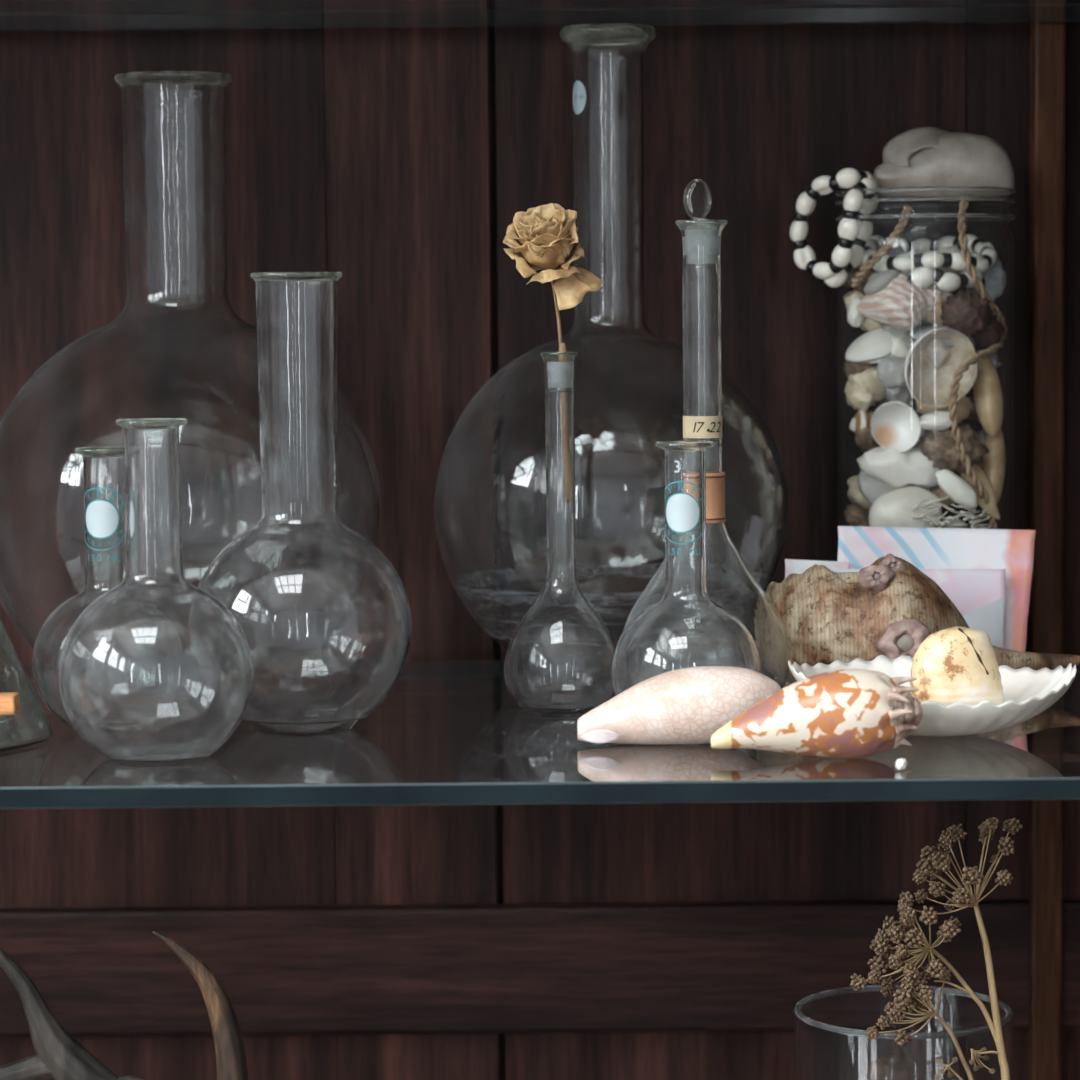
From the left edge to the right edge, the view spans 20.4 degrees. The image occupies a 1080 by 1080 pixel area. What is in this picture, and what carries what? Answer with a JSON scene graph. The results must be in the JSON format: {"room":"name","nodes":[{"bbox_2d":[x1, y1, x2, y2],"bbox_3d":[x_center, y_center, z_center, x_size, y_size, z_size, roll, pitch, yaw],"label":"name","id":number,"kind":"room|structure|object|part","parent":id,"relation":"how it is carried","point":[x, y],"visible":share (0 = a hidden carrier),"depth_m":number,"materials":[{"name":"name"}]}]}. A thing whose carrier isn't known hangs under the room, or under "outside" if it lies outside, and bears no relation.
{"room":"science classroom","nodes":[
{"label":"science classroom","id":0,"kind":"room"},
{"bbox_3d":[0.061,1.202,-0.263,4.200,0.100,4.400,-1,4,0],"label":"floor","id":1,"kind":"structure","parent":0,"visible":0},
{"bbox_2d":[0,21,1079,1079],"bbox_3d":[-0.308,0.272,1.391,1.280,1.520,0.535,-1,4,0],"label":"display cabinet","id":2,"kind":"object","parent":1,"relation":"on","point":[640,941],"visible":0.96,"depth_m":1.61,"materials":[{"name":"brown wood"}]},
{"bbox_2d":[0,661,1079,808],"bbox_3d":[-0.314,0.086,1.382,1.209,0.009,0.422,-1,4,0],"label":"glass shelf","id":3,"kind":"object","parent":2,"relation":"attached to","point":[428,697],"visible":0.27,"depth_m":1.17,"materials":[{"name":"clear glass"}]},
{"bbox_2d":[0,618,53,751],"bbox_3d":[-0.266,0.017,1.294,0.108,0.141,0.108,0,4,4],"label":"flask","id":4,"kind":"object","parent":3,"relation":"on","point":[29,726],"visible":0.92,"depth_m":1.28,"materials":[{"name":"clear glass"}]},
{"bbox_2d":[0,692,18,714],"bbox_3d":[-0.235,0.078,1.221,0.045,0.030,0.024,-1,4,0],"label":"label","id":5,"kind":"object","parent":4,"relation":"attached to","point":[9,702],"visible":1,"depth_m":1.21,"materials":[{"name":"orange paper"}]},
{"bbox_2d":[33,447,125,733],"bbox_3d":[-0.191,0.022,1.322,0.067,0.125,0.067,-1,4,0],"label":"flask","id":6,"kind":"object","parent":3,"relation":"on","point":[103,467],"visible":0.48,"depth_m":1.31,"materials":[{"name":"clear glass"}]},
{"bbox_2d":[84,487,124,560],"bbox_3d":[-0.192,-0.007,1.315,0.019,0.033,0.009,0,4,8],"label":"print","id":7,"kind":"object","parent":6,"relation":"attached to","point":[104,507],"depth_m":1.31},
{"bbox_2d":[59,418,252,762],"bbox_3d":[-0.160,0.020,1.243,0.080,0.140,0.080,2,5,27],"label":"flask","id":8,"kind":"object","parent":3,"relation":"on","point":[156,668],"visible":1,"depth_m":1.22,"materials":[{"name":"clear glass"}]},
{"bbox_2d":[0,71,380,648],"bbox_3d":[-0.179,-0.078,1.488,0.199,0.301,0.199,2,5,35],"label":"flask","id":9,"kind":"object","parent":3,"relation":"on","point":[177,347],"visible":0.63,"depth_m":1.44,"materials":[{"name":"clear glass"}]},
{"bbox_2d":[198,272,411,734],"bbox_3d":[-0.106,-0.017,1.326,0.098,0.202,0.098,1,4,15],"label":"flask","id":10,"kind":"object","parent":3,"relation":"on","point":[324,617],"visible":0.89,"depth_m":1.30,"materials":[{"name":"clear glass"}]},
{"bbox_2d":[504,352,615,711],"bbox_3d":[0.010,-0.004,1.388,0.054,0.165,0.054,-1,4,0],"label":"flask","id":11,"kind":"object","parent":3,"relation":"on","point":[559,656],"visible":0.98,"depth_m":1.38,"materials":[{"name":"clear glass"}]},
{"bbox_2d":[503,206,601,351],"bbox_3d":[0.006,-0.084,1.373,0.046,0.136,0.032,-1,4,0],"label":"rose","id":12,"kind":"object","parent":11,"relation":"in","point":[542,238],"visible":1,"depth_m":1.37,"materials":[{"name":"beige plant"}]},
{"bbox_3d":[0.010,-0.073,1.385,0.012,0.111,0.006,-1,4,0],"label":"stem","id":13,"kind":"part","parent":12,"relation":"part of","materials":[{"name":"brown plant"}]},
{"bbox_2d":[435,23,788,649],"bbox_3d":[0.035,-0.093,1.505,0.178,0.324,0.178,2,5,35],"label":"flask","id":14,"kind":"object","parent":3,"relation":"on","point":[490,492],"visible":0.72,"depth_m":1.46,"materials":[{"name":"clear glass"}]},
{"bbox_2d":[577,666,780,743],"bbox_3d":[0.059,0.070,1.270,0.087,0.033,0.033,-1,4,0],"label":"shell","id":15,"kind":"object","parent":3,"relation":"on","point":[685,705],"visible":0.77,"depth_m":1.26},
{"bbox_2d":[612,441,760,695],"bbox_3d":[0.064,0.021,1.313,0.065,0.127,0.065,-4,6,-43],"label":"flask","id":16,"kind":"object","parent":3,"relation":"on","point":[686,628],"visible":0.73,"depth_m":1.30,"materials":[{"name":"clear glass"}]},
{"bbox_2d":[664,481,705,554],"bbox_3d":[0.062,-0.010,1.306,0.018,0.032,0.009,1,4,15],"label":"print","id":17,"kind":"object","parent":16,"relation":"attached to","point":[685,501],"depth_m":1.30},
{"bbox_2d":[624,179,789,688],"bbox_3d":[0.075,-0.044,1.385,0.079,0.244,0.079,-1,4,0],"label":"flask","id":18,"kind":"object","parent":3,"relation":"on","point":[730,584],"visible":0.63,"depth_m":1.37,"materials":[{"name":"clear glass"}]},
{"bbox_2d":[711,669,922,757],"bbox_3d":[0.113,0.071,1.227,0.087,0.036,0.036,-1,4,-2],"label":"shell","id":19,"kind":"object","parent":3,"relation":"on","point":[844,713],"visible":1,"depth_m":1.22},
{"bbox_2d":[785,559,849,684],"bbox_3d":[0.136,0.040,1.472,0.033,0.062,0.006,-1,4,0],"label":"card","id":20,"kind":"object","parent":3,"relation":"on","point":[791,565],"visible":0.09,"depth_m":1.47,"materials":[{"name":"white paper"}]},
{"bbox_2d":[895,758,906,769],"bbox_3d":[0.143,0.089,1.192,0.005,0.005,0.004,-1,4,0],"label":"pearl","id":21,"kind":"object","parent":3,"relation":"on","point":[901,763],"visible":1,"depth_m":1.19},
{"bbox_2d":[800,569,1005,647],"bbox_3d":[0.177,0.043,1.463,0.102,0.057,0.014,-1,4,0],"label":"card","id":22,"kind":"object","parent":3,"relation":"on","point":[969,590],"visible":0.14,"depth_m":1.47,"materials":[{"name":"paper"}]},
{"bbox_2d":[765,554,1079,683],"bbox_3d":[0.182,0.040,1.409,0.155,0.070,0.083,-1,4,0],"label":"conch shell","id":23,"kind":"object","parent":3,"relation":"on","point":[889,607],"visible":0.53,"depth_m":1.39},
{"bbox_2d":[835,186,1014,529],"bbox_3d":[0.197,-0.056,1.532,0.091,0.244,0.091,-3,5,-32],"label":"glass jar","id":24,"kind":"object","parent":3,"relation":"on","point":[996,217],"visible":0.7,"depth_m":1.51,"materials":[{"name":"clear glass"}]},
{"bbox_2d":[790,168,877,287],"bbox_3d":[0.149,-0.157,1.508,0.044,0.060,0.030,-1,4,0],"label":"bracelet","id":25,"kind":"object","parent":24,"relation":"hanging from","point":[849,253],"visible":0.94,"depth_m":1.51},
{"bbox_2d":[845,355,888,362],"bbox_3d":[0.174,-0.095,1.526,0.039,0.010,0.023,-1,4,0],"label":"shell","id":26,"kind":"object","parent":24,"relation":"in","point":[876,360],"visible":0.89,"depth_m":1.51,"materials":[{"name":"white"}]},
{"bbox_2d":[845,328,914,362],"bbox_3d":[0.173,-0.100,1.525,0.037,0.019,0.026,-1,4,0],"label":"shell","id":27,"kind":"object","parent":26,"relation":"on","point":[872,345],"visible":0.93,"depth_m":1.51,"materials":[{"name":"white"}]},
{"bbox_2d":[847,296,864,326],"bbox_3d":[0.161,-0.116,1.520,0.010,0.016,0.011,-1,4,0],"label":"shell","id":28,"kind":"object","parent":27,"relation":"on","point":[854,318],"visible":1,"depth_m":1.52,"materials":[{"name":"white"}]},
{"bbox_2d":[843,290,883,330],"bbox_3d":[0.167,-0.117,1.527,0.020,0.024,0.024,-5,6,-44],"label":"shell piece","id":29,"kind":"object","parent":27,"relation":"on","point":[868,324],"visible":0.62,"depth_m":1.52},
{"bbox_2d":[846,265,876,295],"bbox_3d":[0.166,-0.134,1.527,0.023,0.021,0.018,1,5,24],"label":"shell piece","id":30,"kind":"object","parent":29,"relation":"on","point":[851,275],"visible":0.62,"depth_m":1.52,"materials":[{"name":"brown stone"}]},
{"bbox_2d":[882,324,911,336],"bbox_3d":[0.181,-0.109,1.525,0.017,0.018,0.023,-1,4,0],"label":"shell piece","id":31,"kind":"object","parent":27,"relation":"on","point":[896,332],"visible":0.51,"depth_m":1.51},
{"bbox_2d":[851,205,911,286],"bbox_3d":[0.169,-0.147,1.500,0.036,0.040,0.011,3,6,41],"label":"jute twine","id":32,"kind":"object","parent":24,"relation":"in","point":[894,236],"visible":1,"depth_m":1.49,"materials":[{"name":"brown fabric"}]},
{"bbox_2d":[856,273,952,329],"bbox_3d":[0.183,-0.120,1.510,0.041,0.029,0.030,-3,5,-33],"label":"shell","id":33,"kind":"object","parent":24,"relation":"in","point":[902,304],"visible":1,"depth_m":1.50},
{"bbox_2d":[864,269,899,294],"bbox_3d":[0.172,-0.130,1.504,0.018,0.014,0.012,-1,4,0],"label":"shell","id":34,"kind":"object","parent":33,"relation":"on","point":[881,280],"visible":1,"depth_m":1.50,"materials":[{"name":"white"}]},
{"bbox_2d":[898,251,914,274],"bbox_3d":[0.186,-0.134,1.516,0.017,0.024,0.019,-1,4,0],"label":"shell piece","id":35,"kind":"object","parent":33,"relation":"on","point":[909,252],"visible":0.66,"depth_m":1.51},
{"bbox_2d":[868,267,985,291],"bbox_3d":[0.194,-0.137,1.526,0.062,0.023,0.065,-1,4,0],"label":"bracelet","id":36,"kind":"object","parent":33,"relation":"on","point":[923,277],"visible":0.45,"depth_m":1.50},
{"bbox_2d":[861,234,996,272],"bbox_3d":[0.197,-0.145,1.525,0.070,0.021,0.069,-1,4,0],"label":"bracelet","id":37,"kind":"object","parent":36,"relation":"on","point":[983,254],"visible":0.88,"depth_m":1.51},
{"bbox_2d":[873,126,1013,200],"bbox_3d":[0.204,-0.191,1.518,0.071,0.038,0.035,-1,4,0],"label":"shell","id":38,"kind":"object","parent":24,"relation":"on","point":[929,155],"visible":0.91,"depth_m":1.51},
{"bbox_2d":[935,469,977,507],"bbox_3d":[0.209,-0.026,1.504,0.021,0.020,0.009,-1,4,0],"label":"shell","id":39,"kind":"object","parent":24,"relation":"in","point":[954,486],"visible":1,"depth_m":1.50,"materials":[{"name":"white"}]},
{"bbox_2d":[917,423,989,473],"bbox_3d":[0.207,-0.047,1.507,0.036,0.028,0.022,-1,4,0],"label":"stone","id":40,"kind":"object","parent":39,"relation":"on","point":[939,447],"visible":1,"depth_m":1.50,"materials":[{"name":"brown stone"}]},
{"bbox_2d":[917,411,958,430],"bbox_3d":[0.199,-0.059,1.500,0.021,0.010,0.013,-1,4,0],"label":"shell","id":41,"kind":"object","parent":40,"relation":"on","point":[940,420],"visible":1,"depth_m":1.50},
{"bbox_2d":[905,327,977,407],"bbox_3d":[0.200,-0.086,1.503,0.039,0.040,0.018,-2,4,-14],"label":"shell","id":42,"kind":"object","parent":40,"relation":"on","point":[930,386],"visible":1,"depth_m":1.51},
{"bbox_2d":[911,326,974,346],"bbox_3d":[0.204,-0.103,1.515,0.034,0.011,0.020,-1,4,0],"label":"shell","id":43,"kind":"object","parent":42,"relation":"on","point":[915,334],"visible":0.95,"depth_m":1.51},
{"bbox_2d":[922,293,946,325],"bbox_3d":[0.201,-0.117,1.514,0.026,0.022,0.019,-3,5,-35],"label":"shell piece","id":44,"kind":"object","parent":43,"relation":"on","point":[934,318],"visible":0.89,"depth_m":1.51,"materials":[{"name":"beige"}]},
{"bbox_2d":[932,245,960,285],"bbox_3d":[0.203,-0.138,1.514,0.026,0.022,0.019,-1,4,0],"label":"shell piece","id":45,"kind":"object","parent":44,"relation":"on","point":[948,249],"visible":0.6,"depth_m":1.51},
{"bbox_2d":[940,288,993,336],"bbox_3d":[0.214,-0.114,1.504,0.027,0.025,0.019,-1,4,0],"label":"shell","id":46,"kind":"object","parent":42,"relation":"on","point":[967,313],"visible":1,"depth_m":1.50,"materials":[{"name":"brown"}]},
{"bbox_2d":[948,194,1006,528],"bbox_3d":[0.223,-0.089,1.509,0.010,0.168,0.052,3,6,40],"label":"jute twine","id":47,"kind":"object","parent":24,"relation":"in","point":[963,205],"visible":1,"depth_m":1.50,"materials":[{"name":"brown fabric"}]},
{"bbox_2d":[960,464,999,519],"bbox_3d":[0.221,-0.028,1.512,0.022,0.035,0.006,-1,4,0],"label":"shell","id":48,"kind":"object","parent":24,"relation":"in","point":[991,508],"visible":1,"depth_m":1.51,"materials":[{"name":"beige"}]},
{"bbox_2d":[981,430,1004,504],"bbox_3d":[0.230,-0.037,1.521,0.013,0.044,0.011,-4,6,-43],"label":"shell","id":49,"kind":"object","parent":24,"relation":"in","point":[993,463],"visible":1,"depth_m":1.52,"materials":[{"name":"brown stone"}]},
{"bbox_2d":[973,356,1002,436],"bbox_3d":[0.226,-0.073,1.517,0.012,0.042,0.015,-4,6,-42],"label":"shell","id":50,"kind":"object","parent":49,"relation":"on","point":[987,391],"visible":1,"depth_m":1.51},
{"bbox_2d":[970,319,1004,350],"bbox_3d":[0.225,-0.104,1.516,0.020,0.018,0.015,-1,4,0],"label":"shell","id":51,"kind":"object","parent":50,"relation":"on","point":[994,331],"visible":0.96,"depth_m":1.51,"materials":[{"name":"brown"}]},
{"bbox_3d":[0.214,0.052,1.527,0.034,0.027,0.032,-1,4,0],"label":"shell","id":52,"kind":"object","parent":24,"relation":"in","visible":0},
{"bbox_3d":[0.218,0.027,1.530,0.027,0.032,0.035,-1,4,0],"label":"shell","id":53,"kind":"object","parent":52,"relation":"on","visible":0},
{"bbox_2d":[941,519,967,528],"bbox_3d":[0.207,0.006,1.520,0.027,0.036,0.033,-1,4,0],"label":"shell","id":54,"kind":"object","parent":53,"relation":"on","point":[958,521],"visible":0.08,"depth_m":1.51,"materials":[{"name":"grey"}]},
{"bbox_2d":[930,485,954,506],"bbox_3d":[0.205,-0.024,1.524,0.020,0.014,0.014,1,5,22],"label":"shell piece","id":55,"kind":"object","parent":54,"relation":"on","point":[937,490],"visible":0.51,"depth_m":1.52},
{"bbox_2d":[912,496,990,528],"bbox_3d":[0.208,-0.013,1.505,0.046,0.019,0.009,-2,5,-23],"label":"sprig","id":56,"kind":"object","parent":54,"relation":"on","point":[969,515],"visible":0.91,"depth_m":1.50,"materials":[{"name":"grey plant"}]},
{"bbox_3d":[0.188,0.041,1.555,0.049,0.036,0.039,-1,4,0],"label":"stone","id":57,"kind":"object","parent":24,"relation":"in","visible":0},
{"bbox_3d":[0.211,0.012,1.549,0.044,0.038,0.041,-1,4,0],"label":"stone","id":58,"kind":"object","parent":57,"relation":"on","visible":0},
{"bbox_2d":[918,421,964,487],"bbox_3d":[0.207,-0.045,1.550,0.037,0.046,0.037,-1,4,0],"label":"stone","id":59,"kind":"object","parent":58,"relation":"on","point":[962,422],"visible":0.02,"depth_m":1.54,"materials":[{"name":"stone"}]},
{"bbox_2d":[913,320,979,351],"bbox_3d":[0.207,-0.102,1.543,0.038,0.048,0.034,-4,5,-36],"label":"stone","id":60,"kind":"object","parent":59,"relation":"on","point":[923,322],"visible":0.07,"depth_m":1.53,"materials":[{"name":"grey stone"}]},
{"bbox_2d":[877,245,921,328],"bbox_3d":[0.184,-0.128,1.536,0.040,0.046,0.037,-1,4,0],"label":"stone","id":61,"kind":"object","parent":60,"relation":"on","point":[892,252],"visible":0.12,"depth_m":1.53,"materials":[{"name":"grey stone"}]},
{"bbox_3d":[0.185,-0.017,1.549,0.037,0.043,0.042,-1,4,0],"label":"stone","id":62,"kind":"object","parent":57,"relation":"on","visible":0},
{"bbox_2d":[871,396,922,416],"bbox_3d":[0.190,-0.073,1.544,0.040,0.049,0.035,-1,4,0],"label":"seashell","id":63,"kind":"object","parent":62,"relation":"on","point":[913,404],"visible":0.16,"depth_m":1.53,"materials":[{"name":"grey"}]},
{"bbox_3d":[0.227,-0.031,1.534,0.019,0.021,0.017,-1,4,0],"label":"shell piece","id":64,"kind":"object","parent":24,"relation":"in","visible":0},
{"bbox_2d":[977,428,986,466],"bbox_3d":[0.223,-0.046,1.533,0.019,0.024,0.018,-1,4,0],"label":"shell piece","id":65,"kind":"object","parent":64,"relation":"on","point":[982,432],"visible":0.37,"depth_m":1.53,"materials":[{"name":"grey"}]},
{"bbox_2d":[965,387,1004,421],"bbox_3d":[0.225,-0.070,1.530,0.028,0.019,0.019,-5,6,-44],"label":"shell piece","id":66,"kind":"object","parent":65,"relation":"on","point":[973,414],"visible":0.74,"depth_m":1.52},
{"bbox_2d":[976,351,1000,368],"bbox_3d":[0.226,-0.090,1.530,0.017,0.015,0.021,-1,4,0],"label":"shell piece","id":67,"kind":"object","parent":66,"relation":"on","point":[993,357],"visible":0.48,"depth_m":1.52,"materials":[{"name":"grey"}]},
{"bbox_2d":[991,311,1006,326],"bbox_3d":[0.225,-0.110,1.528,0.028,0.019,0.018,3,6,42],"label":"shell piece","id":68,"kind":"object","parent":67,"relation":"on","point":[1002,313],"visible":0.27,"depth_m":1.52,"materials":[{"name":"brown"}]},
{"bbox_2d":[967,259,1005,301],"bbox_3d":[0.227,-0.132,1.527,0.020,0.026,0.021,-1,4,0],"label":"shell piece","id":69,"kind":"object","parent":68,"relation":"on","point":[995,276],"visible":0.59,"depth_m":1.52,"materials":[{"name":"grey"}]},
{"bbox_2d":[788,655,1076,735],"bbox_3d":[0.169,0.068,1.296,0.124,0.032,0.094,-1,4,0],"label":"scalloped dish","id":70,"kind":"object","parent":3,"relation":"on","point":[1028,692],"visible":0.6,"depth_m":1.27,"materials":[{"name":"white ceramic"}]},
{"bbox_2d":[910,626,1003,705],"bbox_3d":[0.180,0.055,1.294,0.041,0.034,0.021,-1,4,0],"label":"shell","id":71,"kind":"object","parent":70,"relation":"on","point":[952,665],"visible":0.9,"depth_m":1.29,"materials":[{"name":"beige"}]},
{"bbox_2d":[838,526,1035,651],"bbox_3d":[0.195,0.032,1.474,0.100,0.077,0.023,-1,4,0],"label":"card","id":72,"kind":"object","parent":3,"relation":"on","point":[1010,550],"visible":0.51,"depth_m":1.48,"materials":[{"name":"white paper"}]},
{"bbox_2d":[962,598,1002,647],"bbox_3d":[0.201,0.050,1.454,0.048,0.043,0.006,-1,4,0],"label":"card","id":73,"kind":"object","parent":3,"relation":"on","point":[988,618],"visible":0.21,"depth_m":1.46,"materials":[{"name":"grey paper"}]},
{"bbox_2d":[0,0,1079,30],"bbox_3d":[-0.317,-0.255,1.357,1.209,0.009,0.422,-1,4,0],"label":"glass shelf","id":74,"kind":"object","parent":2,"relation":"attached to","point":[15,15],"visible":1,"depth_m":1.50,"materials":[{"name":"glass"}]},
{"bbox_3d":[-0.308,0.234,1.621,1.220,0.069,0.013,-1,4,0],"label":"rail","id":75,"kind":"part","parent":2,"relation":"part of","materials":[{"name":"brown wood"}]},
{"bbox_3d":[0.272,0.240,1.618,0.017,1.440,0.018,-1,4,0],"label":"corner post","id":76,"kind":"part","parent":2,"relation":"part of","materials":[{"name":"brown wood"}]},
{"bbox_3d":[-0.310,0.505,1.413,1.209,0.009,0.422,-1,4,0],"label":"glass shelf","id":77,"kind":"object","parent":2,"relation":"attached to","visible":0},
{"bbox_2d":[0,948,141,1079],"bbox_3d":[-0.212,0.339,1.389,0.128,0.315,0.026,-1,4,0],"label":"antler mount","id":78,"kind":"object","parent":77,"relation":"on","point":[58,1056],"visible":1,"depth_m":1.38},
{"bbox_2d":[153,931,248,1079],"bbox_3d":[-0.147,0.335,1.328,0.042,0.328,0.022,-1,4,0],"label":"antler mount","id":79,"kind":"object","parent":77,"relation":"on","point":[231,1061],"visible":1,"depth_m":1.31,"materials":[{"name":"brown"}]},
{"bbox_2d":[869,1056,916,1079],"bbox_3d":[0.184,0.377,1.562,0.036,0.217,0.036,-1,4,0],"label":"drinking glass","id":80,"kind":"object","parent":77,"relation":"on","point":[887,1067],"visible":1,"depth_m":1.55,"materials":[{"name":"clear glass"}]},
{"bbox_2d":[794,985,1012,1079],"bbox_3d":[0.173,0.358,1.430,0.103,0.273,0.103,-1,4,0],"label":"glass vase","id":81,"kind":"object","parent":77,"relation":"on","point":[797,1013],"visible":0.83,"depth_m":1.42,"materials":[{"name":"clear glass"}]},
{"bbox_2d":[850,817,1021,1079],"bbox_3d":[0.178,0.311,1.337,0.077,0.378,0.040,-2,4,-15],"label":"dried flower","id":82,"kind":"object","parent":81,"relation":"in","point":[933,865],"visible":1,"depth_m":1.33,"materials":[{"name":"plant"}]},
{"bbox_3d":[0.196,0.354,1.348,0.039,0.290,0.004,-1,4,-5],"label":"stem","id":83,"kind":"part","parent":82,"relation":"part of","materials":[{"name":"plant"}]},
{"bbox_3d":[0.190,0.207,1.334,0.034,0.052,0.003,-1,4,-2],"label":"stem","id":84,"kind":"part","parent":82,"relation":"part of","materials":[{"name":"plant"}]},
{"bbox_3d":[0.204,0.330,1.343,0.020,0.338,0.005,-1,4,0],"label":"stem","id":85,"kind":"part","parent":82,"relation":"part of","materials":[{"name":"plant"}]},
{"bbox_3d":[0.178,0.054,1.528,0.034,0.025,0.032,-1,4,0],"label":"shell","id":86,"kind":"object","parent":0,"visible":0},
{"bbox_3d":[0.175,0.023,1.534,0.024,0.032,0.034,-1,4,0],"label":"shell","id":87,"kind":"object","parent":86,"relation":"on","visible":0},
{"bbox_2d":[844,503,869,526],"bbox_3d":[0.164,-0.011,1.535,0.017,0.017,0.014,-1,4,0],"label":"shell piece","id":88,"kind":"object","parent":87,"relation":"on","point":[855,514],"visible":0.65,"depth_m":1.53,"materials":[{"name":"brown stone"}]},
{"bbox_2d":[847,475,871,509],"bbox_3d":[0.167,-0.025,1.534,0.020,0.020,0.030,-1,4,0],"label":"shell piece","id":89,"kind":"object","parent":88,"relation":"on","point":[854,493],"visible":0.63,"depth_m":1.53,"materials":[{"name":"beige"}]},
{"bbox_2d":[854,427,878,451],"bbox_3d":[0.168,-0.053,1.532,0.014,0.017,0.020,-1,4,0],"label":"shell piece","id":90,"kind":"object","parent":89,"relation":"on","point":[864,438],"visible":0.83,"depth_m":1.53,"materials":[{"name":"brown stone"}]},
{"bbox_2d":[849,409,873,431],"bbox_3d":[0.166,-0.060,1.532,0.014,0.016,0.014,-5,6,-44],"label":"shell","id":91,"kind":"object","parent":90,"relation":"on","point":[862,419],"visible":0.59,"depth_m":1.53,"materials":[{"name":"white"}]},
{"bbox_2d":[844,381,875,410],"bbox_3d":[0.163,-0.074,1.530,0.016,0.017,0.022,-1,4,0],"label":"shell piece","id":92,"kind":"object","parent":91,"relation":"on","point":[861,398],"visible":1,"depth_m":1.52,"materials":[{"name":"beige"}]},
{"bbox_2d":[848,365,885,401],"bbox_3d":[0.168,-0.081,1.530,0.021,0.022,0.021,-1,4,0],"label":"shell","id":93,"kind":"object","parent":91,"relation":"on","point":[869,378],"visible":0.59,"depth_m":1.52,"materials":[{"name":"beige"}]},
{"bbox_2d":[844,360,877,384],"bbox_3d":[0.166,-0.092,1.529,0.022,0.027,0.020,-1,4,0],"label":"shell piece","id":94,"kind":"object","parent":93,"relation":"on","point":[852,368],"visible":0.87,"depth_m":1.52,"materials":[{"name":"brown stone"}]},
{"bbox_3d":[0.183,0.005,1.523,0.025,0.035,0.030,-1,4,0],"label":"shell","id":95,"kind":"object","parent":87,"relation":"on","visible":0},
{"bbox_2d":[868,486,941,527],"bbox_3d":[0.184,-0.012,1.511,0.037,0.030,0.022,-1,4,0],"label":"shell","id":96,"kind":"object","parent":95,"relation":"on","point":[893,508],"visible":0.62,"depth_m":1.50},
{"bbox_2d":[857,471,899,504],"bbox_3d":[0.174,-0.025,1.522,0.028,0.025,0.024,-1,4,0],"label":"shell","id":97,"kind":"object","parent":96,"relation":"on","point":[871,488],"visible":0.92,"depth_m":1.51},
{"bbox_2d":[856,446,939,487],"bbox_3d":[0.184,-0.037,1.514,0.048,0.023,0.022,-1,4,0],"label":"shell","id":98,"kind":"object","parent":96,"relation":"on","point":[910,467],"visible":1,"depth_m":1.51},
{"bbox_2d":[871,401,920,452],"bbox_3d":[0.179,-0.057,1.504,0.026,0.026,0.013,1,4,18],"label":"shell","id":99,"kind":"object","parent":98,"relation":"on","point":[894,423],"visible":1,"depth_m":1.51,"materials":[{"name":"white"}]},
{"bbox_2d":[877,355,912,388],"bbox_3d":[0.178,-0.084,1.502,0.018,0.017,0.015,-1,4,0],"label":"stone","id":100,"kind":"object","parent":99,"relation":"on","point":[891,369],"visible":1,"depth_m":1.50,"materials":[{"name":"grey stone"}]},
{"bbox_2d":[917,428,924,445],"bbox_3d":[0.200,-0.051,1.519,0.019,0.022,0.027,-1,4,0],"label":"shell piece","id":101,"kind":"object","parent":98,"relation":"on","point":[922,430],"visible":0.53,"depth_m":1.51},
{"bbox_2d":[916,396,972,422],"bbox_3d":[0.206,-0.069,1.521,0.030,0.020,0.019,-1,4,0],"label":"shell piece","id":102,"kind":"object","parent":101,"relation":"on","point":[964,404],"visible":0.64,"depth_m":1.52,"materials":[{"name":"beige"}]},
{"bbox_2d":[926,339,949,368],"bbox_3d":[0.199,-0.096,1.516,0.018,0.020,0.027,-1,4,0],"label":"shell piece","id":103,"kind":"object","parent":102,"relation":"on","point":[937,352],"visible":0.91,"depth_m":1.50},
{"bbox_3d":[0.186,-0.054,1.521,0.021,0.016,0.018,-1,4,0],"label":"shell piece","id":104,"kind":"object","parent":98,"relation":"on","visible":0},
{"bbox_2d":[885,385,912,405],"bbox_3d":[0.182,-0.074,1.523,0.014,0.017,0.020,-1,4,0],"label":"shell piece","id":105,"kind":"object","parent":104,"relation":"on","point":[902,394],"visible":0.56,"depth_m":1.52,"materials":[{"name":"grey"}]},
{"bbox_2d":[891,336,913,357],"bbox_3d":[0.183,-0.093,1.521,0.017,0.023,0.018,-1,4,0],"label":"shell piece","id":106,"kind":"object","parent":105,"relation":"on","point":[902,345],"visible":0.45,"depth_m":1.51,"materials":[{"name":"white"}]}
]}

